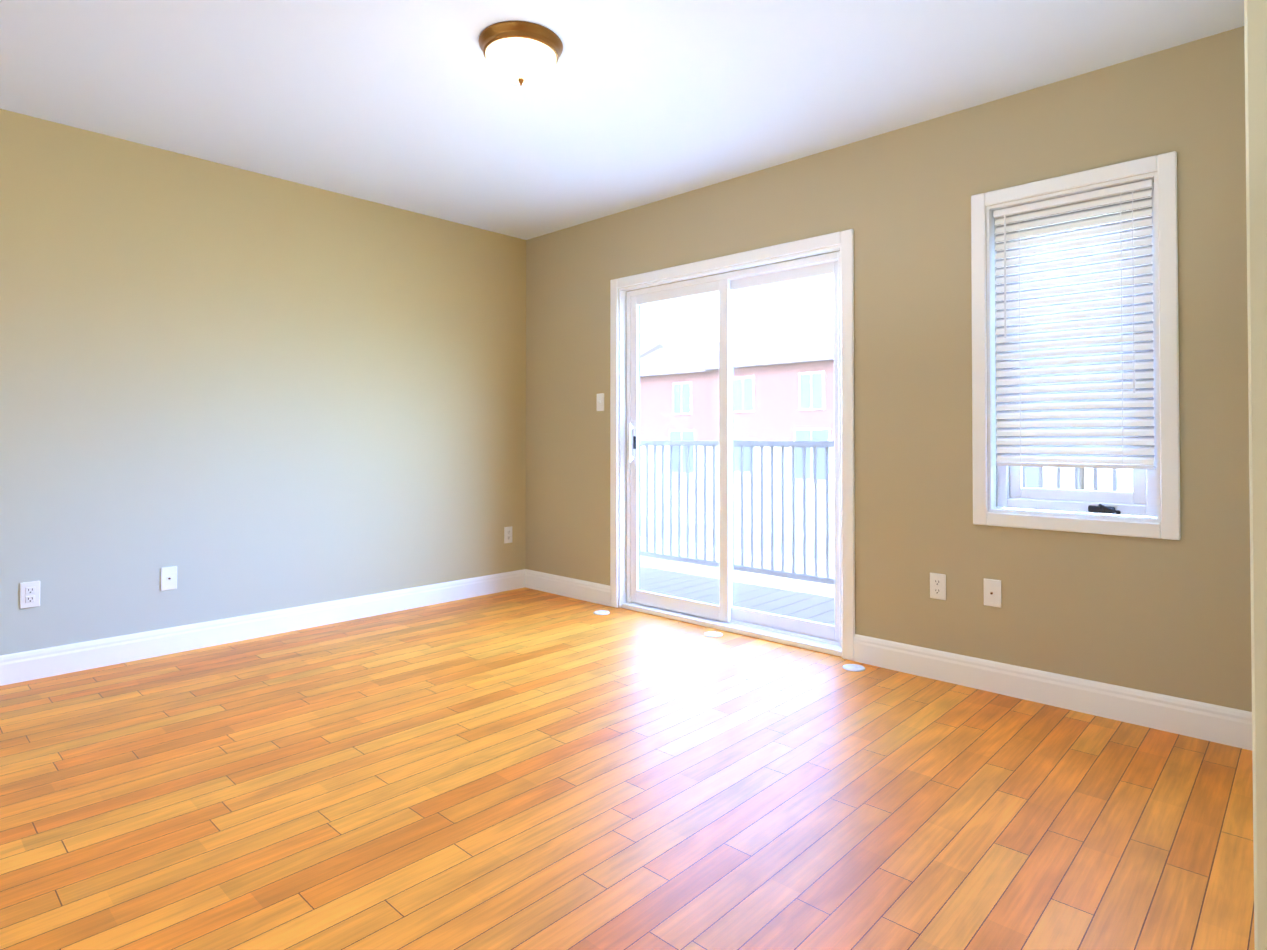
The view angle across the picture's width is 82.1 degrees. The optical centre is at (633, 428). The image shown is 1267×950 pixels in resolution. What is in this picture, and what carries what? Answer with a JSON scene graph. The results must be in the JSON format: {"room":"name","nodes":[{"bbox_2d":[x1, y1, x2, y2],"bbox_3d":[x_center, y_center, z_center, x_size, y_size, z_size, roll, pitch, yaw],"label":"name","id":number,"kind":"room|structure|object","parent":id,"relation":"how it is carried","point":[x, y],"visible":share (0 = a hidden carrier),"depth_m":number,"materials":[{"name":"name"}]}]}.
{"room":"empty living room","nodes":[
{"label":"empty living room","id":0,"kind":"room"},
{"bbox_2d":[0,109,525,655],"bbox_3d":[-2.564,-0.138,3.492,0.200,2.500,5.400,-1,-1,43],"label":"wall","id":1,"kind":"structure","parent":0,"point":[228,391],"depth_m":3.82,"materials":[{"name":"beige paint"}]},
{"bbox_2d":[20,581,39,608],"bbox_3d":[-2.669,0.734,3.216,0.010,0.114,0.070,-1,-1,43],"label":"electrical outlet","id":2,"kind":"object","parent":1,"relation":"attached to","point":[29,594],"visible":1,"depth_m":3.21,"materials":[{"name":"white plastic"}]},
{"bbox_2d":[161,566,176,590],"bbox_3d":[-2.300,0.742,3.603,0.016,0.114,0.070,-1,-1,43],"label":"cable jack plate","id":3,"kind":"object","parent":1,"relation":"attached to","point":[168,578],"visible":1,"depth_m":3.60,"materials":[{"name":"white plastic"}]},
{"bbox_2d":[0,569,523,685],"bbox_3d":[-2.475,1.048,3.413,0.016,0.127,4.970,-1,-1,43],"label":"baseboard","id":4,"kind":"structure","parent":1,"relation":"attached to","point":[69,658],"depth_m":3.80,"materials":[{"name":"white wood"}]},
{"bbox_2d":[504,526,511,542],"bbox_3d":[-0.879,0.747,5.115,0.010,0.114,0.070,-1,-1,43],"label":"electrical outlet","id":5,"kind":"object","parent":1,"relation":"attached to","point":[507,534],"visible":1,"depth_m":5.11,"materials":[{"name":"white plastic"}]},
{"bbox_2d":[0,0,1243,239],"bbox_3d":[-0.089,-1.478,1.178,7.000,0.120,5.400,-1,-1,43],"label":"ceiling","id":6,"kind":"structure","parent":0,"point":[418,106],"depth_m":2.91,"materials":[{"name":"white paint"}]},
{"bbox_2d":[478,21,562,85],"bbox_3d":[-0.409,-1.323,2.645,0.304,0.151,0.304,-1,-1,43],"label":"ceiling light","id":7,"kind":"object","parent":6,"relation":"attached to","point":[520,53],"visible":1,"depth_m":2.56,"materials":[{"name":"white glass"}]},
{"bbox_2d":[0,587,1254,949],"bbox_3d":[-0.089,1.142,1.143,7.000,0.120,5.400,-1,-1,43],"label":"floor","id":8,"kind":"structure","parent":0,"point":[524,769],"depth_m":2.13,"materials":[{"name":"brown wood"}]},
{"bbox_2d":[593,610,609,614],"bbox_3d":[-0.194,1.121,4.439,0.102,0.008,0.102,-1,-1,43],"label":"cap","id":9,"kind":"object","parent":8,"relation":"on","point":[601,612],"visible":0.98,"depth_m":4.42,"materials":[{"name":"white plastic"}]},
{"bbox_2d":[704,632,722,636],"bbox_3d":[0.433,1.115,3.946,0.102,0.008,0.102,-1,-1,43],"label":"cap","id":10,"kind":"object","parent":8,"relation":"on","point":[713,634],"visible":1,"depth_m":3.93,"materials":[{"name":"white plastic"}]},
{"bbox_2d":[843,664,864,671],"bbox_3d":[1.022,1.107,3.373,0.102,0.008,0.102,-1,-1,43],"label":"cap","id":11,"kind":"object","parent":8,"relation":"on","point":[854,667],"visible":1,"depth_m":3.36,"materials":[{"name":"white plastic"}]},
{"bbox_2d":[525,26,1251,711],"bbox_3d":[1.694,-0.143,3.053,6.600,2.500,0.200,-1,-1,43],"label":"wall","id":12,"kind":"structure","parent":0,"point":[1161,616],"depth_m":3.17,"materials":[{"name":"beige paint"}]},
{"bbox_2d":[524,569,609,605],"bbox_3d":[-0.452,1.068,4.910,0.848,0.127,0.016,-1,-1,43],"label":"baseboard","id":13,"kind":"structure","parent":12,"relation":"attached to","point":[583,590],"depth_m":4.89,"materials":[{"name":"white wood"}]},
{"bbox_2d":[597,393,603,410],"bbox_3d":[-0.220,-0.172,4.705,0.070,0.114,0.020,-1,-1,43],"label":"light switch","id":14,"kind":"object","parent":12,"relation":"attached to","point":[600,401],"visible":1,"depth_m":4.70,"materials":[{"name":"white plastic"}]},
{"bbox_2d":[610,229,854,660],"bbox_3d":[0.510,0.082,4.119,1.654,2.077,0.168,-1,-1,43],"label":"door frame","id":15,"kind":"structure","parent":12,"relation":"attached to","point":[843,241],"depth_m":3.94,"materials":[{"name":"white wood"}]},
{"bbox_2d":[628,261,838,641],"bbox_3d":[0.515,0.119,4.124,1.454,1.935,0.116,-1,-1,43],"label":"door","id":16,"kind":"structure","parent":12,"relation":"in","point":[784,467],"depth_m":4.09,"materials":[{"name":"clear glass"}]},
{"bbox_2d":[930,573,945,599],"bbox_3d":[1.348,0.699,3.223,0.070,0.114,0.010,-1,-1,43],"label":"electrical outlet","id":17,"kind":"object","parent":12,"relation":"attached to","point":[937,586],"visible":1,"depth_m":3.22,"materials":[{"name":"white plastic"}]},
{"bbox_2d":[983,578,1000,607],"bbox_3d":[1.511,0.693,3.065,0.070,0.114,0.016,-1,-1,43],"label":"cable jack plate","id":18,"kind":"object","parent":12,"relation":"attached to","point":[992,592],"visible":1,"depth_m":3.06,"materials":[{"name":"white plastic"}]},
{"bbox_2d":[854,634,1251,750],"bbox_3d":[1.623,1.042,2.955,1.546,0.127,0.016,-1,-1,43],"label":"baseboard","id":19,"kind":"structure","parent":12,"relation":"attached to","point":[1208,722],"depth_m":2.86,"materials":[{"name":"white wood"}]},
{"bbox_2d":[971,151,1180,539],"bbox_3d":[1.769,-0.300,2.937,0.714,1.414,0.168,-1,-1,43],"label":"window","id":20,"kind":"structure","parent":12,"relation":"in","point":[1164,179],"depth_m":2.87,"materials":[{"name":"white wood"}]},
{"bbox_2d":[993,179,1154,469],"bbox_3d":[1.744,-0.389,2.912,0.558,1.088,0.056,-1,-1,43],"label":"window blinds","id":21,"kind":"object","parent":20,"relation":"attached to","point":[1074,332],"visible":0.98,"depth_m":2.90,"materials":[{"name":"white plastic"}]},
{"bbox_2d":[1006,508,1156,517],"bbox_3d":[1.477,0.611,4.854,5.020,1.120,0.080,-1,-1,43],"label":"window sill","id":22,"kind":"structure","parent":20,"relation":"part of","point":[1077,512],"depth_m":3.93,"materials":[{"name":"grey"}]},
{"bbox_2d":[1244,0,1266,949],"bbox_3d":[2.504,-0.171,0.939,2.522,2.500,1.765,-1,-1,43],"label":"wall","id":23,"kind":"structure","parent":0,"point":[1255,27],"depth_m":1.15,"materials":[{"name":"beige paint"}]}
]}

